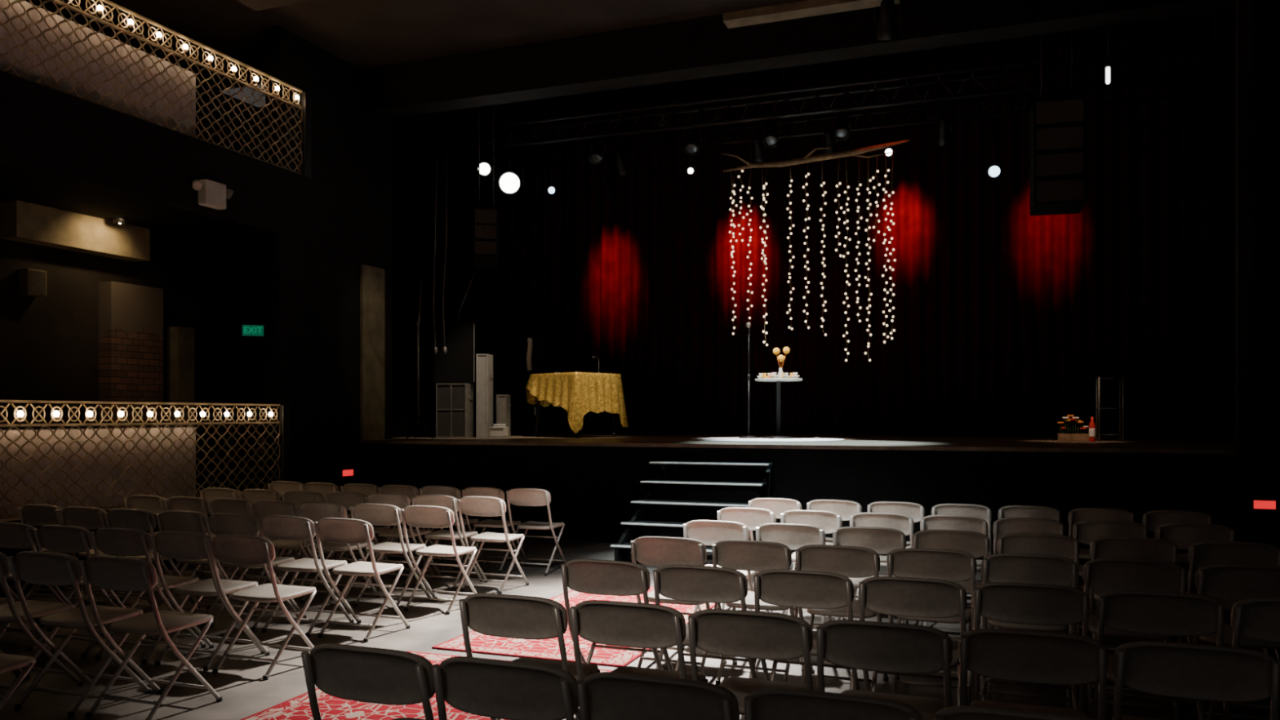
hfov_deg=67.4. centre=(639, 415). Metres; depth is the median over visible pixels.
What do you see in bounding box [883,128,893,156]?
stage light
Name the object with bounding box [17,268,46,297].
wall speaker
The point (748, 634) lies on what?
folding chair
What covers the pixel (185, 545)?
folding chair
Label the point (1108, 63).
lamp
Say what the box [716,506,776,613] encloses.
folding chair
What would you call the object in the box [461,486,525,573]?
folding chair
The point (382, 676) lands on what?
folding chair
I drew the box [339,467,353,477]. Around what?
marker light
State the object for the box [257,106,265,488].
wall
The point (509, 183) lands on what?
stage light
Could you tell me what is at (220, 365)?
door
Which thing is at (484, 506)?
folding chair
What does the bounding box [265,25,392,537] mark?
wall
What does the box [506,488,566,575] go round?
folding chair
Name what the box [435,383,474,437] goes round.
speaker
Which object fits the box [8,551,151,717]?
folding chair
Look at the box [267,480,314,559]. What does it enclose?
folding chair
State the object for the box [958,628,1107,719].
folding chair
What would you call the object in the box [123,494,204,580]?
folding chair
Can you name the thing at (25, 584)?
folding chair
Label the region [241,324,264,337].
exit sign
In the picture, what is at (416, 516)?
folding chair
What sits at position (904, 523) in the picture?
folding chair
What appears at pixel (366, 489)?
folding chair
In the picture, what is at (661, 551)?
folding chair
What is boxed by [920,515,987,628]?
folding chair
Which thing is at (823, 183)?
string light
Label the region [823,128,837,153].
stage light
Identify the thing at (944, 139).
stage light
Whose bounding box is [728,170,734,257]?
string light
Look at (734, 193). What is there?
string light
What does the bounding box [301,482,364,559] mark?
folding chair
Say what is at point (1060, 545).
folding chair
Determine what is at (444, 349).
hanging cable
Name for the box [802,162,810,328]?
string light
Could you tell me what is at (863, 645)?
folding chair
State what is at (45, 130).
balcony
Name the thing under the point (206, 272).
wall
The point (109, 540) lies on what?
folding chair
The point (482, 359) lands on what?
grille
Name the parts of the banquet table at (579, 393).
leg, leg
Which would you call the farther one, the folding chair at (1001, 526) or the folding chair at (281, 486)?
the folding chair at (281, 486)
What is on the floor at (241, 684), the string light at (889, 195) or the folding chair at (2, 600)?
the folding chair at (2, 600)
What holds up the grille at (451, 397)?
attached to the speaker at (455, 402)
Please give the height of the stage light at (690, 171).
0.406 m
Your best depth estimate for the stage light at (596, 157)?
12.46 m
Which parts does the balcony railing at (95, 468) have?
bulb, bulb, bulb, backing panel, bulb, bulb, bulb, bulb, bulb, bulb, bulb, post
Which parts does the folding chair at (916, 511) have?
backrest, seat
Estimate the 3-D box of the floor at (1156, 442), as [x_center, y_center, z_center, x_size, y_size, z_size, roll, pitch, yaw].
[1.893,0.420,13.308,13.000,0.200,5.550,0,0,21]
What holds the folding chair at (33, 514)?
on the floor at (241, 684)
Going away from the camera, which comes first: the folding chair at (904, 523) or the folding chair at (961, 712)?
the folding chair at (961, 712)
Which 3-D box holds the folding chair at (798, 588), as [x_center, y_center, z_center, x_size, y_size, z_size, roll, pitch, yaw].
[0.780,1.071,4.379,0.438,0.797,0.503,0,0,20]
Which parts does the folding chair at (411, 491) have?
backrest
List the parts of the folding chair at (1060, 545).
backrest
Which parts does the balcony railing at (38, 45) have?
backing panel, bulb, bulb, bulb, bulb, bulb, bulb, bulb, bulb, bulb, post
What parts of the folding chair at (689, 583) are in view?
seat, backrest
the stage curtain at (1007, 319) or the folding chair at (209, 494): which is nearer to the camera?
the folding chair at (209, 494)
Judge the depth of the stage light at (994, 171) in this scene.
12.54 m
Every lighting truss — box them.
[392,12,1235,159]
[450,16,1235,171]
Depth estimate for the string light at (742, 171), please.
13.29 m
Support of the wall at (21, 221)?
attached to the soffit
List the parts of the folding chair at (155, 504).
backrest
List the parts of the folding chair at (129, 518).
backrest, seat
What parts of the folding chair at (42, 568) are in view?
backrest, seat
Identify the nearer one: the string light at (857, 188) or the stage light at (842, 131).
the stage light at (842, 131)
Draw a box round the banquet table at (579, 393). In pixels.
[525,372,627,437]
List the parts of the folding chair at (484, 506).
backrest, seat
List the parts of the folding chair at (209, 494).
backrest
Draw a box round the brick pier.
[98,280,163,428]
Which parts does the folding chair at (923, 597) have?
backrest, seat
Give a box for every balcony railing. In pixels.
[0,0,311,179]
[0,400,289,521]
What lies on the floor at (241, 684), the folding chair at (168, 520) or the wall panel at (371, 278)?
the folding chair at (168, 520)
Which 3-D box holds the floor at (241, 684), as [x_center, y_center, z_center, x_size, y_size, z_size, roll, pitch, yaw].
[-2.590,1.570,5.911,15.000,0.200,11.250,0,0,21]
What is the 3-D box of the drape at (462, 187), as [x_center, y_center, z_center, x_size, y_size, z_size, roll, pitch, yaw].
[-3.172,-2.565,16.035,1.400,5.730,0.153,0,0,21]
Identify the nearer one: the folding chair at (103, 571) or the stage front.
the folding chair at (103, 571)
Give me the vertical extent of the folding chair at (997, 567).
0.797 m
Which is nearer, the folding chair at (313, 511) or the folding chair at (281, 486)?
the folding chair at (313, 511)
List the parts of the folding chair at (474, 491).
backrest, seat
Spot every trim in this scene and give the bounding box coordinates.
[358,440,1235,453]
[1235,0,1253,542]
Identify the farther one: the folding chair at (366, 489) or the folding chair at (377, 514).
the folding chair at (366, 489)
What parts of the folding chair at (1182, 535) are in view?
seat, backrest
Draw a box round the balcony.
[0,70,309,239]
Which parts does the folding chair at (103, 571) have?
backrest, seat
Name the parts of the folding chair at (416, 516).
backrest, seat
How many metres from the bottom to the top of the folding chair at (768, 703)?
0.797 m
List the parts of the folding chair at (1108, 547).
seat, backrest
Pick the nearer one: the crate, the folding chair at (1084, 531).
the folding chair at (1084, 531)
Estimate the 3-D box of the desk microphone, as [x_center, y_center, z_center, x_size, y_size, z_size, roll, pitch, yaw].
[-0.633,-0.734,14.017,0.100,0.255,0.198,0,0,38]
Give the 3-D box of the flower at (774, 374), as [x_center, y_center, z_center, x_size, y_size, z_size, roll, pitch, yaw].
[1.783,-0.531,12.755,0.122,0.078,0.127,0,0,21]
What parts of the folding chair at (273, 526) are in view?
backrest, seat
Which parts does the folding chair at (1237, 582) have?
backrest, seat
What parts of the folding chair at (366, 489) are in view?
backrest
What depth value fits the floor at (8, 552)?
7.87 m
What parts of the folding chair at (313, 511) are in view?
backrest, seat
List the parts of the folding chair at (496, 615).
backrest, seat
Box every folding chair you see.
[0,521,92,651]
[0,551,83,701]
[0,564,47,630]
[0,597,20,677]
[0,653,35,710]
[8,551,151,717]
[17,503,101,599]
[33,524,149,657]
[57,506,151,606]
[79,555,222,719]
[90,527,206,664]
[103,508,199,611]
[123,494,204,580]
[149,530,264,671]
[155,510,249,625]
[164,496,244,591]
[199,487,260,570]
[204,512,299,631]
[207,534,316,679]
[208,497,285,585]
[239,488,303,575]
[249,500,326,602]
[257,515,353,636]
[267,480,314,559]
[280,489,347,579]
[297,502,379,604]
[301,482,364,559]
[301,643,435,719]
[313,517,410,642]
[324,491,394,582]
[340,483,404,561]
[350,503,431,609]
[364,493,436,586]
[378,484,442,566]
[400,505,476,614]
[411,494,482,590]
[418,485,483,570]
[431,656,578,719]
[457,496,528,594]
[458,592,599,719]
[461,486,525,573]
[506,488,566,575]
[560,559,663,669]
[569,600,708,682]
[577,671,739,719]
[630,536,726,673]
[653,564,757,719]
[683,520,758,613]
[688,608,817,719]
[711,539,804,684]
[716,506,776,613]
[744,687,922,719]
[748,497,801,586]
[753,568,859,690]
[755,523,831,627]
[780,510,842,620]
[795,544,888,683]
[806,499,862,599]
[816,619,952,719]
[832,526,909,623]
[849,512,914,623]
[858,576,968,706]
[866,501,924,548]
[886,547,976,705]
[911,529,990,639]
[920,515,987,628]
[931,503,991,596]
[932,705,1100,719]
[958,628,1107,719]
[973,582,1089,711]
[981,553,1077,708]
[992,517,1064,632]
[996,533,1079,635]
[997,505,1061,522]
[1067,507,1134,604]
[1072,520,1147,641]
[1077,558,1186,719]
[1088,536,1177,650]
[1091,590,1223,719]
[1111,640,1279,719]
[1142,510,1211,571]
[1155,523,1235,646]
[1178,564,1279,719]
[1182,541,1279,654]
[1221,597,1279,719]
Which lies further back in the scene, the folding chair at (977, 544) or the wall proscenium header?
the wall proscenium header
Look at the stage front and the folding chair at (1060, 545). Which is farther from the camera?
the stage front
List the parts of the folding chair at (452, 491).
backrest, seat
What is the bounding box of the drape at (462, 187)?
[413,106,486,433]
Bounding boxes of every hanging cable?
[432,155,437,354]
[442,154,447,354]
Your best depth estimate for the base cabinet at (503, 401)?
13.99 m
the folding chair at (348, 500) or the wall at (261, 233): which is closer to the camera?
the folding chair at (348, 500)
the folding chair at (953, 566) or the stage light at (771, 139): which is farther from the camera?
the stage light at (771, 139)
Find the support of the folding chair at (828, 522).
on the floor at (241, 684)
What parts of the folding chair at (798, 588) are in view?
backrest, seat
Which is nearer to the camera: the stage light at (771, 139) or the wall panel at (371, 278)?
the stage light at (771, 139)
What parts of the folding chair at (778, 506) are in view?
backrest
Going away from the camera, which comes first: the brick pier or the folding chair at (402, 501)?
the folding chair at (402, 501)
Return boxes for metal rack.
[1096,377,1124,441]
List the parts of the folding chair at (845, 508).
seat, backrest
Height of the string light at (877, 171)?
1.151 m
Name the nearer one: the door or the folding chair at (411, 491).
the folding chair at (411, 491)
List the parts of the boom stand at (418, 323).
tripod leg, tripod leg, boom arm, tripod leg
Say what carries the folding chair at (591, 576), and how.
on the floor at (241, 684)
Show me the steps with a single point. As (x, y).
(639, 521)
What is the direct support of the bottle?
on the floor at (1156, 442)
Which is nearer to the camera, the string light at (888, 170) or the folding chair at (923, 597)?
the folding chair at (923, 597)
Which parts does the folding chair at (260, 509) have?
backrest, seat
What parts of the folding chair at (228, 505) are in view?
backrest, seat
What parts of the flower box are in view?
flower, flower, flower, flower, flower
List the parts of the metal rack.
post, post, rail, rail, rail, post, post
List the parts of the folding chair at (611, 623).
backrest, seat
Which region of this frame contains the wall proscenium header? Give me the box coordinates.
[360,0,1235,119]
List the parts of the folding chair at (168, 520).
backrest, seat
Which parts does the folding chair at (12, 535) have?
seat, backrest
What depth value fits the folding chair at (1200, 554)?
5.13 m
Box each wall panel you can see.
[165,326,194,427]
[360,264,384,439]
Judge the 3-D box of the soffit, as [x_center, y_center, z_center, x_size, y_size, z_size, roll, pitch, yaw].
[-6.757,-2.465,6.688,2.650,0.370,9.780,0,0,21]
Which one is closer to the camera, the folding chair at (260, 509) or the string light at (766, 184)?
the folding chair at (260, 509)
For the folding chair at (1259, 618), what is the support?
on the floor at (241, 684)
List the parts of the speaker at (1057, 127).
suspension rod, suspension rod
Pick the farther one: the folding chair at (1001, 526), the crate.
the crate
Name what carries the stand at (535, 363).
on the floor at (1156, 442)
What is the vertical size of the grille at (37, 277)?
0.240 m
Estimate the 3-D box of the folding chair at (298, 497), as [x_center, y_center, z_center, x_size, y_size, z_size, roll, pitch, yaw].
[-2.963,1.071,8.833,0.438,0.797,0.503,0,0,21]
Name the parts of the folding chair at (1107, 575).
seat, backrest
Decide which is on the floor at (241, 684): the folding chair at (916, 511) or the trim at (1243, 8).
the folding chair at (916, 511)
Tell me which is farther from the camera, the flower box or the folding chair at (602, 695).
the flower box
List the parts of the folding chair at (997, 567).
seat, backrest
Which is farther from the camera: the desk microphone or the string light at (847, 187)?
the desk microphone
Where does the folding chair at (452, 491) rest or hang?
on the floor at (241, 684)
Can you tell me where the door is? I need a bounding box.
[194,337,246,489]
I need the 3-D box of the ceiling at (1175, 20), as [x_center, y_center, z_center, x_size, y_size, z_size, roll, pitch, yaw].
[1.972,-5.780,13.518,13.400,0.100,5.500,0,0,21]
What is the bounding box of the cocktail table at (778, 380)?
[755,377,802,438]
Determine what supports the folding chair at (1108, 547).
on the floor at (241, 684)
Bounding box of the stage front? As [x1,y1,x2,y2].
[360,443,1235,571]
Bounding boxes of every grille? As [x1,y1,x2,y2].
[30,270,45,293]
[437,384,464,436]
[477,355,486,435]
[497,395,505,424]
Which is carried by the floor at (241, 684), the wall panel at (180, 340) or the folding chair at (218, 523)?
the folding chair at (218, 523)
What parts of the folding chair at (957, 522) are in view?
backrest, seat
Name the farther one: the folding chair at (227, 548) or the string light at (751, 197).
the string light at (751, 197)
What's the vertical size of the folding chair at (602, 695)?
0.797 m
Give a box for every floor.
[0,488,275,597]
[0,533,1276,719]
[257,432,1235,453]
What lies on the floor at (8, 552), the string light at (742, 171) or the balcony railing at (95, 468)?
the balcony railing at (95, 468)
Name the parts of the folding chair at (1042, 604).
backrest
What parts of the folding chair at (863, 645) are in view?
backrest, seat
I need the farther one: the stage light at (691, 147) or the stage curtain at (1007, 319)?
the stage curtain at (1007, 319)
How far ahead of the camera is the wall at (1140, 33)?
15.69 m
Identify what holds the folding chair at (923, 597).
on the floor at (241, 684)
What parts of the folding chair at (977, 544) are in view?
backrest, seat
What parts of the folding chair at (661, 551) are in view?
backrest, seat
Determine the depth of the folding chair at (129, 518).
6.93 m
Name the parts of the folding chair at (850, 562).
backrest, seat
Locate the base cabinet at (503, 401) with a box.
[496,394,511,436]
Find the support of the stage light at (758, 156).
hanging from the lighting truss at (1226, 73)
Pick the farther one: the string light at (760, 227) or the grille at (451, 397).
the grille at (451, 397)
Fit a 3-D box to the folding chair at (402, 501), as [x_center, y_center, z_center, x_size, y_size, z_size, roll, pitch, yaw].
[-2.110,1.071,8.486,0.438,0.797,0.503,0,0,20]
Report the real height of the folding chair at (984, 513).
0.797 m
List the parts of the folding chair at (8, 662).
seat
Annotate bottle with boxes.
[1088,417,1095,441]
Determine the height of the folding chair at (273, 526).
0.797 m
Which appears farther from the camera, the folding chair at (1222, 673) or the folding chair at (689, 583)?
the folding chair at (689, 583)
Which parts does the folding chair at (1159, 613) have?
seat, backrest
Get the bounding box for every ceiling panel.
[236,0,312,10]
[723,0,899,28]
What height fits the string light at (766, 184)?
2.476 m
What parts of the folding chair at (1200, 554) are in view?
seat, backrest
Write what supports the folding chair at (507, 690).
on the floor at (241, 684)
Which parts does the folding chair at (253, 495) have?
backrest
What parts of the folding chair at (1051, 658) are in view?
seat, backrest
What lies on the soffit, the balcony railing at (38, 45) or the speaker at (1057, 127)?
the balcony railing at (38, 45)
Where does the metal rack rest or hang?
on the floor at (1156, 442)
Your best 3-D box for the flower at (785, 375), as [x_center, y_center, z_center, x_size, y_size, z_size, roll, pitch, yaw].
[1.939,-0.528,12.745,0.112,0.071,0.117,0,0,21]
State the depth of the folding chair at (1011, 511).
7.13 m
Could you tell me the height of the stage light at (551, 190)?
0.517 m
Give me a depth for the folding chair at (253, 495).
8.76 m
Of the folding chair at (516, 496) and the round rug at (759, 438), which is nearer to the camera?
the folding chair at (516, 496)
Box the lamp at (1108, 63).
[1104,0,1111,84]
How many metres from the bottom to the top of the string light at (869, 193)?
2.698 m
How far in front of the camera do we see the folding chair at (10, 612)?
5.06 m
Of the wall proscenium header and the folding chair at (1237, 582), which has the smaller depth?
the folding chair at (1237, 582)
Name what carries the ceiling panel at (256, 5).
attached to the ceiling at (362, 33)
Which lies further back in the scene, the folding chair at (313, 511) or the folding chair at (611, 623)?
the folding chair at (313, 511)
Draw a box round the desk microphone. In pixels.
[591,355,599,373]
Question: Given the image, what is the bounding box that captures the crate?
[488,423,509,437]
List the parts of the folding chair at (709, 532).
backrest, seat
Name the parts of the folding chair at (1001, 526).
backrest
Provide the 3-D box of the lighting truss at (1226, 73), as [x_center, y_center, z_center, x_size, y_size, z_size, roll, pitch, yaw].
[2.410,-4.822,13.407,11.516,1.817,0.324,0,0,21]
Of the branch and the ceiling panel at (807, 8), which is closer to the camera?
the ceiling panel at (807, 8)
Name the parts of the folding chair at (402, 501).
backrest, seat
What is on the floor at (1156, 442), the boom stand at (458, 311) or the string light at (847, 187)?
the boom stand at (458, 311)
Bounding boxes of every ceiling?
[25,0,806,90]
[485,16,1184,111]
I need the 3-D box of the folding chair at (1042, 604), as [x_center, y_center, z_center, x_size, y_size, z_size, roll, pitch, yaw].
[1.641,1.071,4.056,0.438,0.797,0.503,0,0,20]
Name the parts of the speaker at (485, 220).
suspension rod, suspension rod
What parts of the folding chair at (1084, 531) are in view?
seat, backrest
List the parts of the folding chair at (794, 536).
backrest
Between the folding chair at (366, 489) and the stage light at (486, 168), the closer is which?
the folding chair at (366, 489)
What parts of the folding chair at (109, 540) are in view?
backrest, seat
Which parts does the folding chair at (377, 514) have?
backrest, seat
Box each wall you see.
[0,81,257,488]
[0,200,149,262]
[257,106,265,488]
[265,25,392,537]
[392,115,435,433]
[485,22,1184,436]
[1253,0,1279,548]
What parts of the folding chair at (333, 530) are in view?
backrest, seat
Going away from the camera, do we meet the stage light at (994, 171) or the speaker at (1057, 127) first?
the speaker at (1057, 127)
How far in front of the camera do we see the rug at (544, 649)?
6.09 m
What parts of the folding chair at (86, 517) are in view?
backrest, seat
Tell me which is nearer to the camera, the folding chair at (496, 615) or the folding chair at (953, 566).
the folding chair at (496, 615)
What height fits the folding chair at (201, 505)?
0.797 m
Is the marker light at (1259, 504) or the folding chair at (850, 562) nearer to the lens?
the folding chair at (850, 562)
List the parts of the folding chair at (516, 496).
backrest, seat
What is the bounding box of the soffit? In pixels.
[0,163,222,226]
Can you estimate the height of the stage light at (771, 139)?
0.357 m
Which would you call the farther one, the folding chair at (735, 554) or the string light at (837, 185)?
the string light at (837, 185)
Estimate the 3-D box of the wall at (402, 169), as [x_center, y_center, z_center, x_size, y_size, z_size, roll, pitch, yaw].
[-4.146,-2.130,15.999,0.200,7.200,5.150,0,0,21]
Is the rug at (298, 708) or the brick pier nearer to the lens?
the rug at (298, 708)
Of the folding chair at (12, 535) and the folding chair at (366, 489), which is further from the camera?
the folding chair at (366, 489)
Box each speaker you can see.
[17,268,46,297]
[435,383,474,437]
[473,105,497,268]
[475,353,493,437]
[1029,30,1086,215]
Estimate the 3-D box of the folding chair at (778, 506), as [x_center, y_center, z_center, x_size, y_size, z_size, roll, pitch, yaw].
[1.167,1.071,8.004,0.438,0.797,0.503,0,0,20]
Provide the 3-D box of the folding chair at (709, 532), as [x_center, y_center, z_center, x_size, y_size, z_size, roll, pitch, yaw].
[0.560,1.071,6.354,0.438,0.797,0.503,0,0,21]
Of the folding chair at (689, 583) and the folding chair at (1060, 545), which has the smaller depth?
the folding chair at (689, 583)
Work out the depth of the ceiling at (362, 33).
10.85 m
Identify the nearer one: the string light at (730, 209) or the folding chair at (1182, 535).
the folding chair at (1182, 535)
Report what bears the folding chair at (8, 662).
on the floor at (241, 684)
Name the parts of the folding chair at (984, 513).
backrest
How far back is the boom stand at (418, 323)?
12.91 m
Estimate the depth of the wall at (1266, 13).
8.71 m
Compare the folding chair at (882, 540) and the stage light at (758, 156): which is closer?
the folding chair at (882, 540)
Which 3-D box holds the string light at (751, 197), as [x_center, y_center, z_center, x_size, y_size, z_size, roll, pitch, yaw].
[1.495,-2.324,13.126,0.095,2.174,0.155,0,0,0]
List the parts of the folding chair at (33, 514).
backrest, seat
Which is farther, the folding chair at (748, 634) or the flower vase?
the flower vase
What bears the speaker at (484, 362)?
on the floor at (1156, 442)
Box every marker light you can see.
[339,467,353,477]
[1253,497,1277,511]
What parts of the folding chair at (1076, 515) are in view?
seat, backrest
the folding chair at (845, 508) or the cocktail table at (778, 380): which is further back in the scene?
the cocktail table at (778, 380)
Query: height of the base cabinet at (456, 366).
0.880 m
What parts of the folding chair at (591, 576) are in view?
backrest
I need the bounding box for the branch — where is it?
[721,63,909,172]
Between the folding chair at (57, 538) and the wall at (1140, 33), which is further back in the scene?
the wall at (1140, 33)
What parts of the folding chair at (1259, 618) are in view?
backrest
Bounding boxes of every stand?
[406,279,433,439]
[454,271,475,321]
[521,332,547,435]
[738,322,758,438]
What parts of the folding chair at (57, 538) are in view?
backrest, seat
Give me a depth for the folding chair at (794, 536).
5.96 m
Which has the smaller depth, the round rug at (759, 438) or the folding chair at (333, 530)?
the folding chair at (333, 530)
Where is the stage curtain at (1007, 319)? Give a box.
[485,33,1184,435]
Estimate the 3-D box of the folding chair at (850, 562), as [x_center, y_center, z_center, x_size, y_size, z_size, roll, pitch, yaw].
[1.092,1.071,5.177,0.438,0.797,0.503,0,0,20]
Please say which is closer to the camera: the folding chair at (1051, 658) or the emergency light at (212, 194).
the folding chair at (1051, 658)
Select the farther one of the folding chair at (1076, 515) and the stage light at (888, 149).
the stage light at (888, 149)
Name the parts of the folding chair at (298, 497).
backrest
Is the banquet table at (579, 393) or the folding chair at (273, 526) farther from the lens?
the banquet table at (579, 393)
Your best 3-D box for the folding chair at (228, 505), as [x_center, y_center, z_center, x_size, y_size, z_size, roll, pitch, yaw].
[-3.245,1.071,7.994,0.438,0.797,0.503,0,0,21]
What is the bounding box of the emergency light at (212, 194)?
[191,179,233,209]
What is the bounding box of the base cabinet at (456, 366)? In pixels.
[430,320,474,384]
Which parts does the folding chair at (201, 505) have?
backrest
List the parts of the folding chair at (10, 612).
backrest, seat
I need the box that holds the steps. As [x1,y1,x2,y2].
[609,461,772,561]
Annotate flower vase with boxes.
[773,346,790,377]
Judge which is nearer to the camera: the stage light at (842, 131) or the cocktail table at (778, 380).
the stage light at (842, 131)
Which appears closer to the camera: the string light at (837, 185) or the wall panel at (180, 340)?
the wall panel at (180, 340)
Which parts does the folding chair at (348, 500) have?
backrest, seat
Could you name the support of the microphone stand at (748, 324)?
on the round rug at (759, 438)
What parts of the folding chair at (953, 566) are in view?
backrest, seat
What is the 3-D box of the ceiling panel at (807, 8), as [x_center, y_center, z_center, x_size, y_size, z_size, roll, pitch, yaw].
[1.662,-3.990,9.416,1.700,0.080,0.200,0,0,21]
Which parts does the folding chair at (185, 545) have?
backrest, seat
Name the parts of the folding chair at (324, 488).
backrest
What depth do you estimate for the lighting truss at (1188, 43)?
11.39 m
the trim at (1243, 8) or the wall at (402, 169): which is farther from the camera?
the wall at (402, 169)
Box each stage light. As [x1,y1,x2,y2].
[475,151,492,176]
[495,149,523,195]
[546,163,556,194]
[589,137,605,164]
[613,151,627,176]
[684,127,702,155]
[685,155,694,174]
[752,136,765,163]
[762,119,780,147]
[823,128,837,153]
[832,111,851,141]
[874,0,901,39]
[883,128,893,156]
[936,117,951,146]
[986,118,1002,177]
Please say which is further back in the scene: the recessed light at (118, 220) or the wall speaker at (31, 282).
the recessed light at (118, 220)
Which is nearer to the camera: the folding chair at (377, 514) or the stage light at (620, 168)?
the folding chair at (377, 514)
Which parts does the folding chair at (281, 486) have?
backrest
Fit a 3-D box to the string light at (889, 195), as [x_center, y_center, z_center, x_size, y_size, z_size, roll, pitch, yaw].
[3.277,-2.195,12.468,0.095,2.432,0.157,0,0,21]
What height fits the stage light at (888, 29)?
0.399 m
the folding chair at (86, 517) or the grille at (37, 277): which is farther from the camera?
the grille at (37, 277)
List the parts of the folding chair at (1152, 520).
backrest, seat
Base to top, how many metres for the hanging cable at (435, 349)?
2.764 m
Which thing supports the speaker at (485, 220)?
hanging from the ceiling at (1175, 20)
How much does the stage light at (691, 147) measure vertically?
0.357 m
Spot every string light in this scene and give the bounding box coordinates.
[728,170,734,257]
[730,170,737,334]
[737,169,744,241]
[746,167,753,319]
[759,186,766,264]
[760,166,768,346]
[786,165,794,329]
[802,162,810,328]
[819,160,826,336]
[834,159,842,257]
[842,158,850,361]
[854,156,862,322]
[864,156,872,361]
[871,158,880,241]
[881,155,889,343]
[888,154,896,339]
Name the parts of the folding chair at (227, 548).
backrest, seat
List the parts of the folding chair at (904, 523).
seat, backrest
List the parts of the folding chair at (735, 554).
backrest, seat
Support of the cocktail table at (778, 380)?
on the round rug at (759, 438)
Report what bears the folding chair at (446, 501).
on the floor at (241, 684)
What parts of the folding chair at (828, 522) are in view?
seat, backrest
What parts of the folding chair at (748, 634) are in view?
backrest, seat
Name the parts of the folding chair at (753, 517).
backrest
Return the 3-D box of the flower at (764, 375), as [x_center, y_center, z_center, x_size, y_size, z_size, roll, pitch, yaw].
[1.666,-0.528,12.857,0.112,0.071,0.117,0,0,21]
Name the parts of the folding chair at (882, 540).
backrest, seat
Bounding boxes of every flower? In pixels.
[760,373,768,377]
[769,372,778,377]
[782,373,790,377]
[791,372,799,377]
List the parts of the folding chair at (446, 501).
backrest, seat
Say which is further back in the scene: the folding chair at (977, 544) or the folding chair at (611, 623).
the folding chair at (977, 544)
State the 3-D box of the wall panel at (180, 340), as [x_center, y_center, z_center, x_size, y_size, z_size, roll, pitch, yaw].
[-5.929,0.170,12.385,0.200,2.600,0.270,0,0,21]
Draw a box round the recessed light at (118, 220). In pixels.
[112,217,127,224]
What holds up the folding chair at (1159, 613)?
on the floor at (241, 684)
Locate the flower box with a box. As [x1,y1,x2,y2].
[1057,414,1088,440]
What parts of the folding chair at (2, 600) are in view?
seat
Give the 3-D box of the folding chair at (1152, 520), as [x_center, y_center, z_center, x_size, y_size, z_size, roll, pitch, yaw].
[3.876,1.071,6.999,0.438,0.797,0.503,0,0,20]
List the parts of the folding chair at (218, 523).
backrest, seat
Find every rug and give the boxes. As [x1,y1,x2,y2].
[240,650,613,719]
[431,586,715,666]
[690,436,844,441]
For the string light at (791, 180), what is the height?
2.253 m
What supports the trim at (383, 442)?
attached to the stage front

